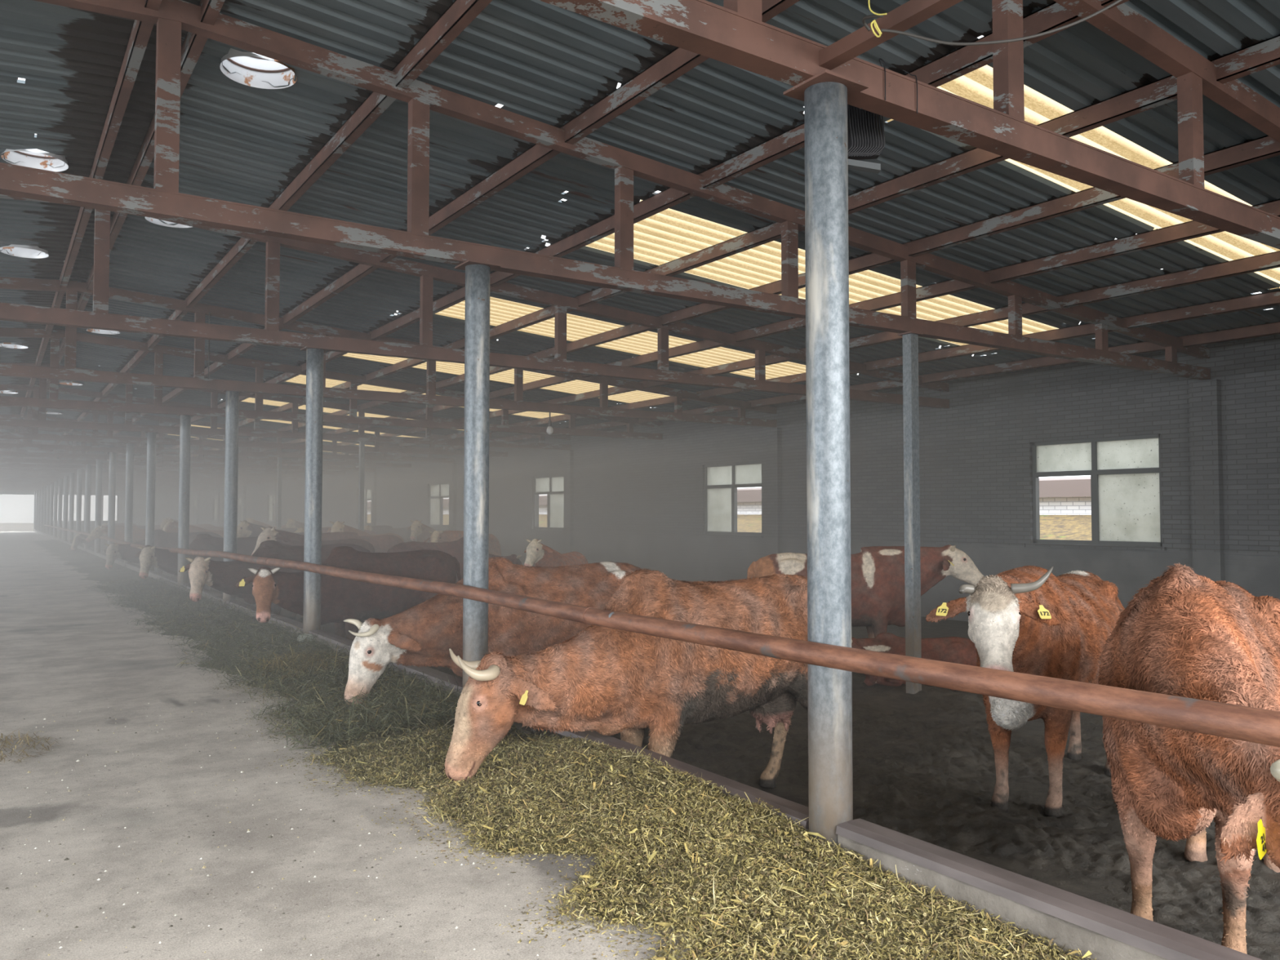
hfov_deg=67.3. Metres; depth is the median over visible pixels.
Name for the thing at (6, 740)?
hay
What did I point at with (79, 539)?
cow
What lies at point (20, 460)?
roof truss
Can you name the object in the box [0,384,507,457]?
roof truss
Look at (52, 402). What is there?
roof truss
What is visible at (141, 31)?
purlin
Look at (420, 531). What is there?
cow
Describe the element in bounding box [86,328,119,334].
ventilator
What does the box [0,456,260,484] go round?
roof truss
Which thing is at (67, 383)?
ventilator
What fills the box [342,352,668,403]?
skylight panel
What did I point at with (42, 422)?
roof truss
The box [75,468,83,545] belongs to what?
steel post
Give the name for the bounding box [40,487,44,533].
steel post
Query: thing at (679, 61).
purlin
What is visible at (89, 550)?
kerb
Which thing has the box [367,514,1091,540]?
ground
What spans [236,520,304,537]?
cow
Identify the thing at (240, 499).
window
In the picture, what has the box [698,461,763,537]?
window
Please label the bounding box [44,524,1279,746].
rail
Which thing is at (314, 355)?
steel post
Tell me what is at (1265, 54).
purlin
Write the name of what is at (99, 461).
steel post
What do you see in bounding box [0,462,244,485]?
roof truss
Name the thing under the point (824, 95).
steel post
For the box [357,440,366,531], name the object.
pole
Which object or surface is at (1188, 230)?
purlin
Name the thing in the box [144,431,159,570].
steel post
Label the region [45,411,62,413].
ventilator
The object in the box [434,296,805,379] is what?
skylight panel
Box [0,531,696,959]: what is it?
floor
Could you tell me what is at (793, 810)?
kerb
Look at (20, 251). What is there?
ventilator
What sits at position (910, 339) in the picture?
pole
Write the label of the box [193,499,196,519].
window
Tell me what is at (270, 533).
cow
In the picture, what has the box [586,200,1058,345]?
skylight panel
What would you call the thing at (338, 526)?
cow
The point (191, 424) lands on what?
skylight panel
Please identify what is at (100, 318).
roof truss
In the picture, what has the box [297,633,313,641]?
lump
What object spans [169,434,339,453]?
skylight panel
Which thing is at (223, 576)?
cow
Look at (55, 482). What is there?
steel post
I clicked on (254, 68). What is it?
ventilator
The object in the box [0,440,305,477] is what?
roof truss
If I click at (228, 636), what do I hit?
hay
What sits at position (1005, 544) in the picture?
trim
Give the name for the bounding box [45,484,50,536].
steel post
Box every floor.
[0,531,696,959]
[61,535,1279,959]
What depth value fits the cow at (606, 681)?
5.55 m
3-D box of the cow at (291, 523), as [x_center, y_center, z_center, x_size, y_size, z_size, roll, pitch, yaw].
[-11.761,2.220,34.465,0.671,1.693,2.484,-1,-2,33]
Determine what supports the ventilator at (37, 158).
attached to the ceiling at (69, 60)
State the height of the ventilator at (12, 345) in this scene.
0.672 m
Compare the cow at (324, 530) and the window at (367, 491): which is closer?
the cow at (324, 530)
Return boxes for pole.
[275,457,283,528]
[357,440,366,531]
[897,331,923,693]
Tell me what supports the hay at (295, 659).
on the floor at (64, 651)
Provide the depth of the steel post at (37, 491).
75.60 m
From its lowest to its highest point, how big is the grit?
0.010 m
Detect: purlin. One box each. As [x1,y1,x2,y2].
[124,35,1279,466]
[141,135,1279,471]
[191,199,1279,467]
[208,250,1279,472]
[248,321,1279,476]
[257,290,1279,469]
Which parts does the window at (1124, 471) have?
pane, sill, pane, pane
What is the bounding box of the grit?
[3,698,634,959]
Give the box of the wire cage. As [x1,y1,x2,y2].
[847,104,884,173]
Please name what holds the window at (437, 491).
in the wall at (1220, 435)
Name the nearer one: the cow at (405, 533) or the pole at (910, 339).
the pole at (910, 339)
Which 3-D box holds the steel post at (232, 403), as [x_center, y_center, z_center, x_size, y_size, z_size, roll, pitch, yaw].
[-6.166,0.326,14.486,0.260,3.350,0.260,1,-2,-34]
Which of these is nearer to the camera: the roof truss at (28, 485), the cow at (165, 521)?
the cow at (165, 521)
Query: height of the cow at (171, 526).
1.693 m
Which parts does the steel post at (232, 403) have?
cap plate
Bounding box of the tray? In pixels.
[848,159,880,173]
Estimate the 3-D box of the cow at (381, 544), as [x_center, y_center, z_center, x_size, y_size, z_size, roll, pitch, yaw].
[-6.020,1.818,20.214,0.671,1.492,2.715,-1,-2,36]
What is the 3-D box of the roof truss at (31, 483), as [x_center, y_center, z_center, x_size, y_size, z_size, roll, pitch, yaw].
[-39.447,-0.431,60.172,26.030,1.384,0.120,1,-2,-34]
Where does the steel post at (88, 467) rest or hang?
on the floor at (64, 651)
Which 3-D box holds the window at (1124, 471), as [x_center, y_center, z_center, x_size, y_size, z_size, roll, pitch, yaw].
[6.979,0.200,14.745,0.280,1.680,2.220,1,-2,-34]
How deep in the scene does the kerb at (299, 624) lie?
11.99 m
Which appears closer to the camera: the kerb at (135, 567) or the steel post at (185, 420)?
the steel post at (185, 420)
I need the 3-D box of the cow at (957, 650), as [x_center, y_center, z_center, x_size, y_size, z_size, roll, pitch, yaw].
[2.862,1.953,10.337,1.573,0.624,0.691,0,-2,0]
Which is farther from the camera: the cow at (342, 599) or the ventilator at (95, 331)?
the ventilator at (95, 331)
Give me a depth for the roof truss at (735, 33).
4.92 m
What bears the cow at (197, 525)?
on the floor at (923, 763)
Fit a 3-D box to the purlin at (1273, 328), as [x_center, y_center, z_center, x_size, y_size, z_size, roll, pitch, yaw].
[-14.903,-0.699,45.849,0.077,0.145,97.400,1,-2,-34]
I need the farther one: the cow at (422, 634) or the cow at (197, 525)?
the cow at (197, 525)
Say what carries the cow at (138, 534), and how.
on the floor at (923, 763)
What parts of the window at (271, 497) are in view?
pane, pane, frame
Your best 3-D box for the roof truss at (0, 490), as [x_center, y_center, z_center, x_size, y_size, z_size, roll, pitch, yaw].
[-51.610,0.204,78.192,26.030,1.384,0.120,1,-2,-34]
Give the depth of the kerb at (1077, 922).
3.27 m
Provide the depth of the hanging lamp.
17.55 m
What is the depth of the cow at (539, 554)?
15.29 m
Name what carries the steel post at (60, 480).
on the floor at (64, 651)
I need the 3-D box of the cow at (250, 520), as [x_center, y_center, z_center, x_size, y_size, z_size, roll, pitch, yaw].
[-14.714,2.349,38.132,0.671,1.693,2.483,-1,-2,32]
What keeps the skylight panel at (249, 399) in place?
attached to the ceiling at (541, 61)
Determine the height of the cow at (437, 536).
1.492 m
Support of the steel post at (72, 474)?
on the floor at (64, 651)
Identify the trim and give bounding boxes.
[198,520,1279,555]
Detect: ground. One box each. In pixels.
[0,523,33,531]
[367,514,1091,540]
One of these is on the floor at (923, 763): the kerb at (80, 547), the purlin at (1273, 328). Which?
the kerb at (80, 547)
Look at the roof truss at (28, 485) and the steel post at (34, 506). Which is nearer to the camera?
the roof truss at (28, 485)
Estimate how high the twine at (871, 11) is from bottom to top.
0.114 m
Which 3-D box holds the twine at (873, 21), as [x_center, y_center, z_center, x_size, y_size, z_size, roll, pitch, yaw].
[0.900,-1.719,3.658,0.044,0.068,0.013,0,-2,-2]
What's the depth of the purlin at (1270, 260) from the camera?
11.39 m
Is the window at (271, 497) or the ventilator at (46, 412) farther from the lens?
the window at (271, 497)
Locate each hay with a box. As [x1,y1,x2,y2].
[0,729,59,764]
[34,539,462,751]
[241,643,349,680]
[408,696,517,736]
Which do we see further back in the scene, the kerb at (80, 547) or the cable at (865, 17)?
the kerb at (80, 547)
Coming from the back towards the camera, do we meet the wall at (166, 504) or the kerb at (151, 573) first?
the wall at (166, 504)
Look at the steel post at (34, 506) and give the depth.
79.20 m
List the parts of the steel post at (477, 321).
cap plate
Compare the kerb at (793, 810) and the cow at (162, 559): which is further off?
the cow at (162, 559)
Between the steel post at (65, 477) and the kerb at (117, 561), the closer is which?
the kerb at (117, 561)
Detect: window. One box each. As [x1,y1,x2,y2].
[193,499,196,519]
[212,498,217,520]
[237,496,242,521]
[266,494,274,522]
[355,488,371,525]
[428,482,448,528]
[528,474,564,531]
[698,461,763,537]
[1025,433,1166,550]
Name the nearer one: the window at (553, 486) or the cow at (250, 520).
the window at (553, 486)
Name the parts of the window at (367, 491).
pane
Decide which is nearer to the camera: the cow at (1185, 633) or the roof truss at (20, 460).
the cow at (1185, 633)
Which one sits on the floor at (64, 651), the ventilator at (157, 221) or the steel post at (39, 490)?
the steel post at (39, 490)
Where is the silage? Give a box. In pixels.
[195,653,1096,959]
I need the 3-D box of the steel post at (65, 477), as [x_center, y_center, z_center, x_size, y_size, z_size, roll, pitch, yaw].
[-27.997,1.467,46.832,0.260,3.350,0.260,1,-2,-34]
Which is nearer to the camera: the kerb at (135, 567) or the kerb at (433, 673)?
the kerb at (433, 673)
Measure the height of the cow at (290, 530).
1.492 m
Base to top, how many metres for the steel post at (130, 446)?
3.350 m
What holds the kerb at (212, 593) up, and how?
on the floor at (923, 763)
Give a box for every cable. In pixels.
[862,14,884,31]
[880,0,1122,45]
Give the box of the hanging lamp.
[546,412,553,434]
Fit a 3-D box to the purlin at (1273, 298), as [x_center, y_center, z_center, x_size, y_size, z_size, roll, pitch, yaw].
[-16.039,-0.826,45.087,0.077,0.145,97.400,1,-2,-34]
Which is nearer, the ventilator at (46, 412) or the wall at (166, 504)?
the ventilator at (46, 412)
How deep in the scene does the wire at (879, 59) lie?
4.33 m
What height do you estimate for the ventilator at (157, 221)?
0.672 m
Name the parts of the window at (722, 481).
pane, pane, sill, pane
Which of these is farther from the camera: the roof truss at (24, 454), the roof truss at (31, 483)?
the roof truss at (31, 483)
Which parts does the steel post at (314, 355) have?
cap plate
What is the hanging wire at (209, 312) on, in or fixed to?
hanging from the roof truss at (69, 372)
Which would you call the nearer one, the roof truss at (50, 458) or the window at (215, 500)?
the roof truss at (50, 458)
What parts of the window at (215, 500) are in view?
frame, pane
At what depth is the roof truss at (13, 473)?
48.61 m
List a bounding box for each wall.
[0,490,178,535]
[177,334,1279,621]
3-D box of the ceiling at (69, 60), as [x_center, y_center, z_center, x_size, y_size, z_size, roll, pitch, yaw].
[-30.649,-1.581,35.252,13.320,1.010,97.400,1,-2,-34]
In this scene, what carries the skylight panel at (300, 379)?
attached to the ceiling at (541, 61)
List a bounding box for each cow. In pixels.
[71,524,145,550]
[85,525,163,563]
[104,529,222,573]
[135,533,257,590]
[160,518,223,530]
[162,519,243,537]
[164,517,214,527]
[178,540,370,632]
[235,546,460,640]
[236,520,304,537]
[245,517,286,528]
[251,526,374,621]
[275,528,297,533]
[285,518,332,528]
[293,527,376,534]
[321,531,403,552]
[326,520,404,542]
[343,556,641,724]
[364,524,417,542]
[386,537,522,582]
[408,520,450,542]
[424,530,501,555]
[444,567,808,788]
[524,538,588,567]
[746,544,983,638]
[851,632,977,690]
[925,565,1124,817]
[1097,563,1279,954]
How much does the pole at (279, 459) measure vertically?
3.740 m
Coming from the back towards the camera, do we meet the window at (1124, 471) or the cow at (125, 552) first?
the cow at (125, 552)
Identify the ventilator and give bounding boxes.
[0,77,68,172]
[0,244,48,258]
[0,342,28,348]
[0,390,17,393]
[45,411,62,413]
[58,381,83,385]
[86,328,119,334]
[144,216,191,227]
[219,48,297,88]
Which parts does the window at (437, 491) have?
pane, pane, sill, pane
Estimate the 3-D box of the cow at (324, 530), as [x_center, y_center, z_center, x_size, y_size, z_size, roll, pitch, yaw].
[-8.494,2.046,26.687,0.671,1.492,2.742,-2,-3,44]
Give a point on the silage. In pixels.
(747, 882)
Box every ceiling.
[0,0,156,467]
[24,0,1279,475]
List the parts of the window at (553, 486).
pane, sill, pane, pane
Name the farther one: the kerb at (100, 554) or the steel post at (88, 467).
the steel post at (88, 467)
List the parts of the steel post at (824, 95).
cap plate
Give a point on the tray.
(863, 166)
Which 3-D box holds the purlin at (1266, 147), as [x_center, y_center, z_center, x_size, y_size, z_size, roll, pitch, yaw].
[-19.438,-1.208,42.806,0.077,0.145,97.400,1,-2,-34]
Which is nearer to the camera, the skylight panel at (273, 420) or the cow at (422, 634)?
the cow at (422, 634)
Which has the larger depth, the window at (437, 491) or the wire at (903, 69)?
the window at (437, 491)
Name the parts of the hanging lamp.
bulb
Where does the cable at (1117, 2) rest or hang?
hanging from the roof beam
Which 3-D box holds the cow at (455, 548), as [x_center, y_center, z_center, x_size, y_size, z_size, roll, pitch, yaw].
[-3.069,1.694,16.301,2.782,1.465,0.680,2,-3,-44]
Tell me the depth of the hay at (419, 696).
6.21 m
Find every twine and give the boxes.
[867,0,887,15]
[870,19,881,37]
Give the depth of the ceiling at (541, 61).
8.55 m
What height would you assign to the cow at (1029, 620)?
1.564 m
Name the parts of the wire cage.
cage rod, cage rod, cage rod, cage rod, cage rod, cage rod, cage rod, cage rod, cage rod, cage rod, cage rod, cage rod, cage rod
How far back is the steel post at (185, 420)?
17.94 m
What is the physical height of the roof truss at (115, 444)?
1.384 m
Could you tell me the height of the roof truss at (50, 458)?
1.384 m
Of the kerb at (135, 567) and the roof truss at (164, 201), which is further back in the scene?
the kerb at (135, 567)
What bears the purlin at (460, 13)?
attached to the ceiling at (541, 61)
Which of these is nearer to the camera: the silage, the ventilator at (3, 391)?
the silage
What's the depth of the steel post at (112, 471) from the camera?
28.76 m
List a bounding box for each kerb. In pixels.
[76,545,84,550]
[84,548,94,555]
[95,551,106,559]
[113,558,124,566]
[125,563,140,572]
[147,570,177,587]
[180,582,222,605]
[226,600,302,635]
[308,629,462,697]
[546,728,808,831]
[835,818,1262,959]
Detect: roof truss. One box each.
[0,0,1210,380]
[0,194,949,408]
[0,276,777,427]
[0,327,662,439]
[0,362,570,449]
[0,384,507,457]
[0,405,454,462]
[0,414,411,467]
[0,426,375,471]
[0,439,345,475]
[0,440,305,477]
[0,448,297,479]
[0,450,277,482]
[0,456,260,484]
[0,462,224,487]
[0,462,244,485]
[0,466,219,488]
[0,489,178,493]
[538,0,1279,249]
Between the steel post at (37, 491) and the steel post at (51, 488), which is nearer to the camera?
the steel post at (51, 488)
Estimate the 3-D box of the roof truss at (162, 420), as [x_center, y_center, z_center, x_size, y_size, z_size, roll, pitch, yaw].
[-17.555,-1.575,27.735,26.030,1.384,0.120,1,-2,-34]
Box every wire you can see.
[208,311,209,378]
[879,58,885,100]
[902,69,917,113]
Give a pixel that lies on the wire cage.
(865, 129)
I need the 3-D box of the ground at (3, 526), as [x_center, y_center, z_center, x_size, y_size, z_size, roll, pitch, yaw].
[-33.503,3.185,40.641,130.000,0.580,265.000,1,-2,-34]
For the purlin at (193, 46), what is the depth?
8.15 m
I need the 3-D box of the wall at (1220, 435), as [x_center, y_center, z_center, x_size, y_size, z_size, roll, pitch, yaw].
[-14.276,1.382,46.199,0.360,4.195,97.400,1,-2,-34]
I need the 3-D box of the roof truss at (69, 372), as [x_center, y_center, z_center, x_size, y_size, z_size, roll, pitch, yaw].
[-7.887,-2.081,13.410,26.030,1.384,0.120,1,-2,-34]
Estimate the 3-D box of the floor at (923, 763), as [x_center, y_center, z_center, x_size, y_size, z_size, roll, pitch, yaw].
[-18.836,3.352,43.052,10.880,0.149,97.400,1,-2,-34]
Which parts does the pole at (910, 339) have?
cap plate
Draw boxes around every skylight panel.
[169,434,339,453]
[191,424,374,446]
[240,397,464,430]
[245,417,417,437]
[286,374,564,418]
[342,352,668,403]
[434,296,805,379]
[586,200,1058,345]
[886,64,1279,289]
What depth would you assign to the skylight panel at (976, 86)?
7.71 m
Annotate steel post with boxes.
[33,491,35,531]
[35,490,38,532]
[37,488,40,533]
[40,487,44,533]
[42,486,46,535]
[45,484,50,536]
[48,482,53,537]
[53,480,57,539]
[57,478,63,540]
[62,475,68,542]
[68,472,75,544]
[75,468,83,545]
[84,464,91,551]
[94,458,103,555]
[107,451,117,546]
[124,442,135,567]
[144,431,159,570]
[177,413,194,587]
[221,389,243,608]
[300,346,329,634]
[454,259,501,688]
[782,69,868,848]
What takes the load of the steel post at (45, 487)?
on the floor at (64, 651)
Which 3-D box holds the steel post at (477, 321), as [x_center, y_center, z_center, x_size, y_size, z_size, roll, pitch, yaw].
[-1.217,0.068,7.154,0.260,3.350,0.260,1,-2,-34]
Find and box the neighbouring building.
[367,476,1091,515]

